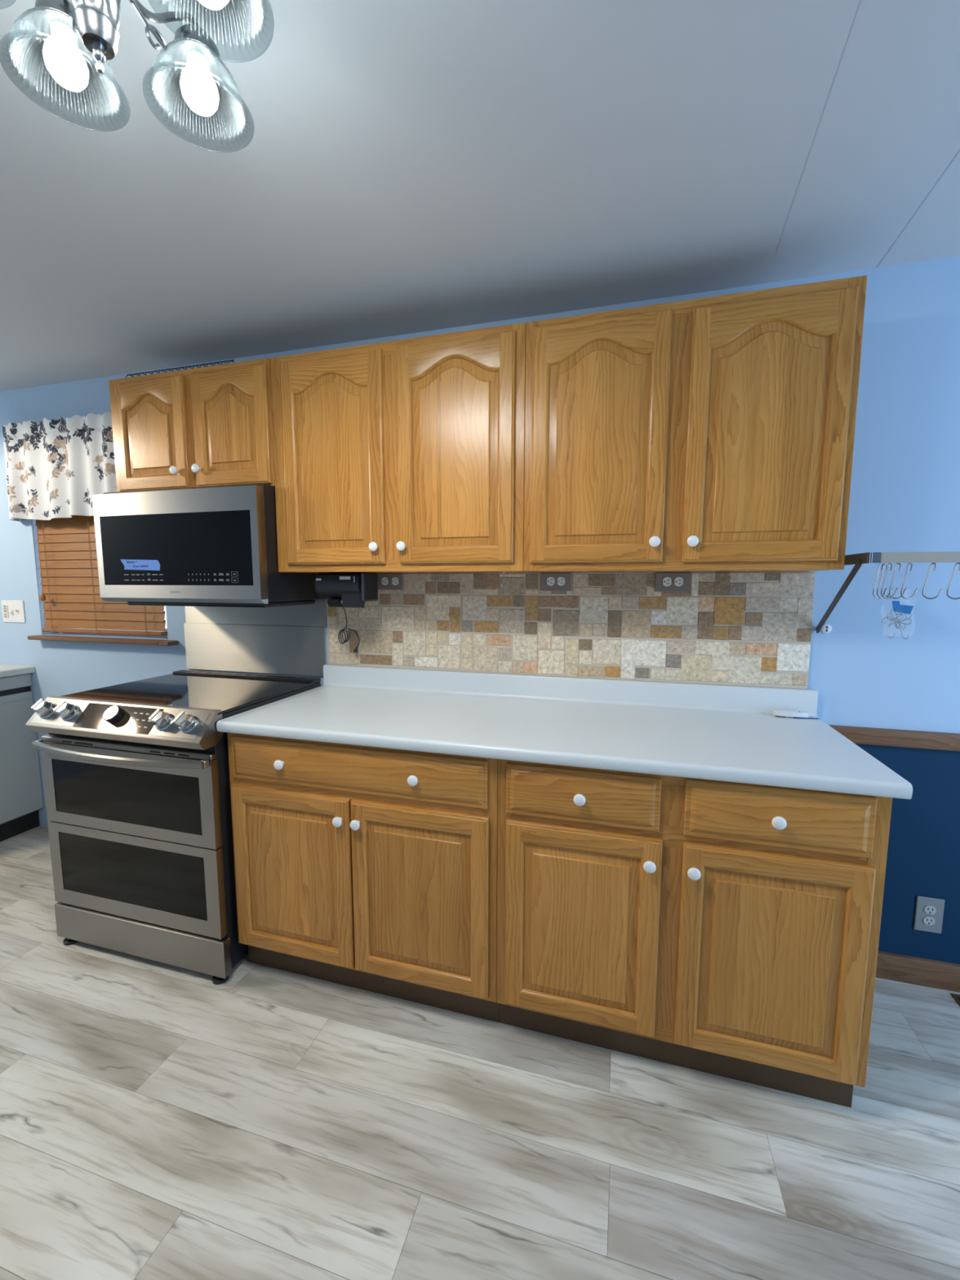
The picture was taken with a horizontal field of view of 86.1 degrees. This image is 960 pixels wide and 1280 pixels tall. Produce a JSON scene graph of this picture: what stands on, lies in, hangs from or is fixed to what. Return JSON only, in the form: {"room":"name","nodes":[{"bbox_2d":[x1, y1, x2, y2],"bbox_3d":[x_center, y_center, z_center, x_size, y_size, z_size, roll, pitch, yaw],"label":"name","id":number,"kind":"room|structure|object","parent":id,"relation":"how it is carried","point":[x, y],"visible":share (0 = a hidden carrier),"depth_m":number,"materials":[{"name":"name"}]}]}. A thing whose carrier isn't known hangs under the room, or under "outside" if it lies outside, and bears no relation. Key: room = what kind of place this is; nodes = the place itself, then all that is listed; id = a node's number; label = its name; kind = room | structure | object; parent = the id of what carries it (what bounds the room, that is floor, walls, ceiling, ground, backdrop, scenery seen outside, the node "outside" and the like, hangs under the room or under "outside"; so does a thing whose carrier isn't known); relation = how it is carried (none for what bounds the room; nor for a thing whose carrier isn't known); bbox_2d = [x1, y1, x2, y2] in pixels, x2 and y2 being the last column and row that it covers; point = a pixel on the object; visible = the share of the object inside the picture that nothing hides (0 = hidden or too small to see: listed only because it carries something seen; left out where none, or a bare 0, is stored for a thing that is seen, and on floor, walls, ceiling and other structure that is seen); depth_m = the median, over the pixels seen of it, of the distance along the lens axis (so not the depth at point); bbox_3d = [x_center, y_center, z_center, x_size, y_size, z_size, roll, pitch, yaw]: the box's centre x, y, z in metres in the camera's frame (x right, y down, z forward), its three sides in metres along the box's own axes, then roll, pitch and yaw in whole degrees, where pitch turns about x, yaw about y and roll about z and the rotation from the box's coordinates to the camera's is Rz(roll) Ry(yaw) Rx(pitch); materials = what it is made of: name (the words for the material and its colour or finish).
{"room":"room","nodes":[
{"label":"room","id":0,"kind":"room"},
{"bbox_2d":[0,0,959,391],"bbox_3d":[-0.658,-0.961,-0.140,6.200,0.001,4.420,2,7,16],"label":"ceiling","id":1,"kind":"structure","parent":0,"point":[406,166],"depth_m":1.22,"materials":[{"name":"white paint"}]},
{"bbox_2d":[1,0,274,130],"bbox_3d":[-0.527,-0.929,0.719,0.477,0.254,0.473,2,7,16],"label":"chandelier","id":2,"kind":"object","parent":1,"relation":"hanging from","point":[75,41],"visible":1,"depth_m":0.81,"materials":[{"name":"silver metal"}]},
{"bbox_2d":[50,21,77,47],"bbox_3d":[-0.660,-0.957,0.816,0.033,0.016,0.033,2,7,16],"label":"light bulb","id":3,"kind":"object","parent":2,"relation":"attached to","point":[57,29],"depth_m":0.80,"materials":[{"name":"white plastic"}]},
{"bbox_2d":[186,50,209,73],"bbox_3d":[-0.471,-0.962,0.860,0.033,0.016,0.033,2,7,16],"label":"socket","id":4,"kind":"object","parent":2,"relation":"attached to","point":[195,58],"depth_m":0.85,"materials":[{"name":"white glass"}]},
{"bbox_2d":[0,825,959,1279],"bbox_3d":[-0.661,1.360,0.120,6.200,0.001,4.420,2,7,16],"label":"floor","id":5,"kind":"structure","parent":0,"point":[159,1121],"depth_m":1.26,"materials":[{"name":"plastic"}]},
{"bbox_2d":[0,673,43,841],"bbox_3d":[-2.810,0.636,2.626,0.614,0.874,0.608,2,7,16],"label":"dishwasher","id":6,"kind":"object","parent":5,"relation":"on","point":[21,799],"visible":0.93,"depth_m":2.74,"materials":[{"name":"grey metal"}]},
{"bbox_2d":[0,663,35,677],"bbox_3d":[-2.808,0.182,2.561,0.660,0.038,0.638,2,7,16],"label":"countertop","id":7,"kind":"structure","parent":6,"relation":"on","point":[6,670],"depth_m":2.71,"materials":[{"name":"grey laminate"}]},
{"bbox_2d":[26,670,320,984],"bbox_3d":[-1.155,0.660,2.071,0.773,0.954,0.714,2,7,16],"label":"range","id":8,"kind":"object","parent":5,"relation":"on","point":[136,778],"visible":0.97,"depth_m":1.79,"materials":[{"name":"silver metal"}]},
{"bbox_2d":[60,673,313,715],"bbox_3d":[-1.150,0.203,2.045,0.757,0.010,0.542,2,7,16],"label":"cooktop","id":9,"kind":"object","parent":8,"relation":"in","point":[193,694],"depth_m":1.98,"materials":[{"name":"black glass"}]},
{"bbox_2d":[227,732,499,1022],"bbox_3d":[-0.323,0.720,1.904,0.932,0.876,0.646,2,7,16],"label":"base cabinet","id":10,"kind":"object","parent":5,"relation":"on","point":[374,869],"visible":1,"depth_m":1.61,"materials":[{"name":"brown wood"}]},
{"bbox_2d":[216,664,912,799],"bbox_3d":[0.145,0.236,1.718,1.907,0.127,0.640,2,7,16],"label":"countertop","id":11,"kind":"structure","parent":10,"relation":"on","point":[729,733],"depth_m":1.63,"materials":[{"name":"grey laminate"}]},
{"bbox_2d":[772,709,809,717],"bbox_3d":[1.051,0.251,1.737,0.108,0.020,0.028,2,7,16],"label":"remote control","id":12,"kind":"object","parent":11,"relation":"on","point":[777,713],"visible":1,"depth_m":1.73,"materials":[{"name":"white plastic"}]},
{"bbox_2d":[792,716,818,719],"bbox_3d":[1.091,0.262,1.724,0.084,0.001,0.015,1,6,9],"label":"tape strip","id":13,"kind":"object","parent":11,"relation":"on","point":[793,717],"visible":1,"depth_m":1.72,"materials":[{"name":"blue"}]},
{"bbox_2d":[496,759,892,1107],"bbox_3d":[0.585,0.750,1.646,0.954,0.876,0.646,2,7,16],"label":"base cabinet","id":14,"kind":"object","parent":5,"relation":"on","point":[730,930],"visible":0.98,"depth_m":1.35,"materials":[{"name":"brown wood"}]},
{"bbox_2d":[950,993,959,1005],"bbox_3d":[1.601,1.200,1.555,0.143,0.004,0.300,2,7,16],"label":"floor vent","id":15,"kind":"object","parent":5,"relation":"in","point":[957,997],"visible":1,"depth_m":1.70,"materials":[{"name":"gold metal"}]},
{"bbox_2d":[0,256,959,964],"bbox_3d":[-0.039,-0.042,2.150,6.200,2.335,0.140,2,7,16],"label":"wall","id":16,"kind":"structure","parent":0,"point":[904,491],"depth_m":1.69,"materials":[{"name":"blue paint"}]},
{"bbox_2d":[1,600,25,622],"bbox_3d":[-2.520,-0.153,2.767,0.164,0.120,0.018,2,7,16],"label":"switch plate","id":17,"kind":"object","parent":16,"relation":"attached to","point":[13,611],"visible":1,"depth_m":2.77,"materials":[{"name":"white plastic"}]},
{"bbox_2d":[3,604,8,617],"bbox_3d":[-2.567,-0.155,2.782,0.033,0.068,0.003,2,7,16],"label":"receptacle","id":18,"kind":"object","parent":17,"relation":"attached to","point":[6,607],"depth_m":2.78,"materials":[{"name":"white plastic"}]},
{"bbox_2d":[2,411,117,521],"bbox_3d":[-1.943,-0.830,2.483,0.994,0.482,0.111,2,7,16],"label":"window valance","id":19,"kind":"object","parent":16,"relation":"attached to","point":[55,468],"visible":0.7,"depth_m":2.48,"materials":[{"name":"fabric"}]},
{"bbox_2d":[35,515,168,635],"bbox_3d":[-1.932,-0.512,2.566,0.803,0.968,0.084,2,7,16],"label":"window blind","id":20,"kind":"object","parent":16,"relation":"attached to","point":[70,595],"visible":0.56,"depth_m":2.63,"materials":[{"name":"brown wood"}]},
{"bbox_2d":[27,626,178,645],"bbox_3d":[-1.895,-0.496,2.596,0.929,1.006,0.190,2,7,16],"label":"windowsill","id":21,"kind":"structure","parent":16,"relation":"in","point":[47,637],"depth_m":2.59,"materials":[{"name":"brown wood"}]},
{"bbox_2d":[108,358,275,492],"bbox_3d":[-1.097,-0.824,2.112,0.762,0.452,0.344,2,7,16],"label":"upper cabinet","id":22,"kind":"object","parent":16,"relation":"attached to","point":[212,425],"visible":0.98,"depth_m":1.97,"materials":[{"name":"brown wood"}]},
{"bbox_2d":[125,359,234,377],"bbox_3d":[-1.157,-1.065,2.102,0.520,0.029,0.231,2,7,16],"label":"wire shelf","id":23,"kind":"object","parent":22,"relation":"on","point":[229,361],"visible":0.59,"depth_m":2.01,"materials":[{"name":"grey metal"}]},
{"bbox_2d":[92,483,320,607],"bbox_3d":[-1.109,-0.373,2.131,0.766,0.450,0.389,2,7,16],"label":"microwave","id":24,"kind":"object","parent":22,"relation":"attached to","point":[215,545],"visible":0.99,"depth_m":1.94,"materials":[{"name":"silver metal"}]},
{"bbox_2d":[120,559,159,570],"bbox_3d":[-1.322,-0.292,1.998,0.196,0.044,0.001,2,7,16],"label":"note","id":25,"kind":"object","parent":24,"relation":"attached to","point":[130,564],"visible":1,"depth_m":2.00,"materials":[{"name":"blue paper"}]},
{"bbox_2d":[183,622,326,676],"bbox_3d":[-1.047,0.041,2.370,0.766,0.221,0.009,2,7,16],"label":"panel","id":26,"kind":"object","parent":16,"relation":"attached to","point":[248,648],"visible":0.92,"depth_m":2.36,"materials":[{"name":"grey metal"}]},
{"bbox_2d":[185,599,327,626],"bbox_3d":[-1.036,-0.193,2.343,0.772,0.250,0.005,2,7,16],"label":"panel","id":27,"kind":"object","parent":16,"relation":"attached to","point":[315,615],"visible":0.42,"depth_m":2.33,"materials":[{"name":"grey metal"}]},
{"bbox_2d":[269,322,533,573],"bbox_3d":[-0.277,-0.639,1.897,0.942,0.771,0.344,2,7,16],"label":"upper cabinet","id":28,"kind":"object","parent":16,"relation":"attached to","point":[406,455],"visible":0.99,"depth_m":1.75,"materials":[{"name":"brown wood"}]},
{"bbox_2d":[315,572,377,653],"bbox_3d":[-0.515,-0.097,2.062,0.208,0.343,0.212,2,7,16],"label":"can opener","id":29,"kind":"object","parent":28,"relation":"hanging from","point":[341,589],"visible":1,"depth_m":1.96,"materials":[{"name":"black plastic"}]},
{"bbox_2d":[500,572,505,587],"bbox_3d":[0.085,-0.221,1.886,0.011,0.055,0.028,3,7,26],"label":"hook","id":30,"kind":"object","parent":28,"relation":"attached to","point":[503,572],"visible":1,"depth_m":1.89,"materials":[{"name":"silver metal"}]},
{"bbox_2d":[326,571,815,688],"bbox_3d":[0.227,-0.060,1.990,1.855,0.398,0.013,2,7,16],"label":"tile backsplash","id":31,"kind":"structure","parent":16,"relation":"attached to","point":[732,628],"depth_m":1.93,"materials":[{"name":"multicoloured tile"}]},
{"bbox_2d":[377,573,403,590],"bbox_3d":[-0.372,-0.242,2.132,0.118,0.068,0.008,2,7,16],"label":"wall outlet","id":32,"kind":"object","parent":31,"relation":"attached to","point":[386,581],"visible":0.98,"depth_m":2.13,"materials":[{"name":"brown"}]},
{"bbox_2d":[381,577,387,585],"bbox_3d":[-0.396,-0.244,2.136,0.028,0.033,0.002,2,7,16],"label":"receptacle","id":33,"kind":"object","parent":32,"relation":"attached to","point":[384,580],"depth_m":2.14,"materials":[{"name":"black"}]},
{"bbox_2d":[391,577,398,585],"bbox_3d":[-0.350,-0.243,2.123,0.028,0.033,0.002,2,7,16],"label":"receptacle","id":34,"kind":"object","parent":32,"relation":"attached to","point":[394,580],"depth_m":2.12,"materials":[{"name":"black"}]},
{"bbox_2d":[540,573,572,591],"bbox_3d":[0.287,-0.220,1.945,0.118,0.068,0.008,2,7,16],"label":"wall outlet","id":35,"kind":"object","parent":31,"relation":"attached to","point":[548,581],"visible":1,"depth_m":1.94,"materials":[{"name":"brown"}]},
{"bbox_2d":[546,577,554,586],"bbox_3d":[0.268,-0.222,1.947,0.028,0.033,0.002,2,7,16],"label":"receptacle","id":36,"kind":"object","parent":35,"relation":"attached to","point":[550,580],"depth_m":1.95,"materials":[{"name":"white plastic"}]},
{"bbox_2d":[557,577,564,586],"bbox_3d":[0.305,-0.221,1.937,0.028,0.033,0.002,2,7,16],"label":"receptacle","id":37,"kind":"object","parent":35,"relation":"attached to","point":[561,580],"depth_m":1.94,"materials":[{"name":"white plastic"}]},
{"bbox_2d":[654,572,690,591],"bbox_3d":[0.687,-0.206,1.831,0.118,0.069,0.008,2,7,16],"label":"wall outlet","id":38,"kind":"object","parent":31,"relation":"attached to","point":[664,581],"visible":1,"depth_m":1.83,"materials":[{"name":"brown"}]},
{"bbox_2d":[662,577,671,586],"bbox_3d":[0.668,-0.208,1.834,0.028,0.033,0.002,2,7,16],"label":"receptacle","id":39,"kind":"object","parent":38,"relation":"attached to","point":[666,580],"depth_m":1.83,"materials":[{"name":"white plastic"}]},
{"bbox_2d":[674,577,683,586],"bbox_3d":[0.705,-0.207,1.823,0.028,0.033,0.002,2,7,16],"label":"receptacle","id":40,"kind":"object","parent":38,"relation":"attached to","point":[678,581],"depth_m":1.82,"materials":[{"name":"white plastic"}]},
{"bbox_2d":[523,275,866,572],"bbox_3d":[0.617,-0.609,1.644,0.914,0.771,0.344,2,7,16],"label":"upper cabinet","id":41,"kind":"object","parent":16,"relation":"attached to","point":[713,433],"visible":1,"depth_m":1.50,"materials":[{"name":"brown wood"}]},
{"bbox_2d":[815,551,959,633],"bbox_3d":[1.530,-0.116,1.438,0.915,0.251,0.347,2,7,16],"label":"pot rack","id":42,"kind":"object","parent":16,"relation":"attached to","point":[858,559],"visible":0.94,"depth_m":1.38,"materials":[{"name":"silver"}]},
{"bbox_2d":[872,563,887,599],"bbox_3d":[1.083,-0.159,1.388,0.043,0.096,0.004,-1,6,-7],"label":"hook","id":43,"kind":"object","parent":42,"relation":"hanging from","point":[882,564],"visible":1,"depth_m":1.39,"materials":[{"name":"silver metal"}]},
{"bbox_2d":[876,563,892,599],"bbox_3d":[1.093,-0.159,1.385,0.043,0.096,0.004,0,6,-1],"label":"hook","id":44,"kind":"object","parent":42,"relation":"hanging from","point":[884,564],"visible":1,"depth_m":1.38,"materials":[{"name":"silver metal"}]},
{"bbox_2d":[880,563,897,599],"bbox_3d":[1.102,-0.158,1.381,0.043,0.096,0.004,1,6,4],"label":"hook","id":45,"kind":"object","parent":42,"relation":"hanging from","point":[888,564],"visible":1,"depth_m":1.38,"materials":[{"name":"silver metal"}]},
{"bbox_2d":[888,563,906,599],"bbox_3d":[1.120,-0.158,1.375,0.043,0.096,0.004,1,6,10],"label":"hook","id":46,"kind":"object","parent":42,"relation":"hanging from","point":[896,564],"visible":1,"depth_m":1.38,"materials":[{"name":"silver metal"}]},
{"bbox_2d":[900,563,917,599],"bbox_3d":[1.145,-0.157,1.369,0.043,0.096,0.004,1,6,4],"label":"hook","id":47,"kind":"object","parent":42,"relation":"hanging from","point":[908,564],"visible":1,"depth_m":1.37,"materials":[{"name":"silver metal"}]},
{"bbox_2d":[921,562,942,599],"bbox_3d":[1.192,-0.155,1.352,0.043,0.096,0.004,4,7,30],"label":"hook","id":48,"kind":"object","parent":42,"relation":"hanging from","point":[934,563],"visible":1,"depth_m":1.35,"materials":[{"name":"silver metal"}]},
{"bbox_2d":[946,562,959,599],"bbox_3d":[1.244,-0.153,1.337,0.043,0.096,0.004,3,7,27],"label":"hook","id":49,"kind":"object","parent":42,"relation":"hanging from","point":[955,565],"visible":1,"depth_m":1.34,"materials":[{"name":"silver metal"}]},
{"bbox_2d":[828,724,959,751],"bbox_3d":[2.025,0.347,1.516,1.850,0.057,0.020,2,7,16],"label":"trim","id":50,"kind":"structure","parent":16,"relation":"attached to","point":[856,735],"depth_m":1.69,"materials":[{"name":"brown wood"}]},
{"bbox_2d":[875,951,959,992],"bbox_3d":[2.025,1.151,1.609,1.850,0.091,0.014,2,7,16],"label":"baseboard","id":51,"kind":"structure","parent":16,"relation":"attached to","point":[891,966],"depth_m":1.75,"materials":[{"name":"brown wood"}]},
{"bbox_2d":[913,896,944,933],"bbox_3d":[1.515,0.928,1.733,0.078,0.122,0.008,2,7,16],"label":"wall outlet","id":52,"kind":"object","parent":16,"relation":"attached to","point":[929,912],"visible":1,"depth_m":1.73,"materials":[{"name":"grey plastic"}]},
{"bbox_2d":[923,916,934,924],"bbox_3d":[1.514,0.947,1.733,0.033,0.028,0.002,2,7,16],"label":"receptacle","id":53,"kind":"object","parent":52,"relation":"attached to","point":[926,920],"depth_m":1.73,"materials":[{"name":"white plastic"}]},
{"bbox_2d":[924,905,936,914],"bbox_3d":[1.514,0.908,1.729,0.033,0.028,0.002,2,7,16],"label":"receptacle","id":54,"kind":"object","parent":52,"relation":"attached to","point":[928,909],"depth_m":1.73,"materials":[{"name":"white plastic"}]},
{"bbox_3d":[1.126,-0.074,1.385,0.081,0.128,0.037,2,7,16],"label":"plastic bag","id":55,"kind":"object","parent":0,"visible":0},
{"bbox_2d":[891,600,913,613],"bbox_3d":[1.129,-0.087,1.374,0.050,0.035,0.001,2,7,16],"label":"tape piece","id":56,"kind":"object","parent":55,"relation":"hanging from","point":[895,604],"visible":1,"depth_m":1.37,"materials":[{"name":"blue"}]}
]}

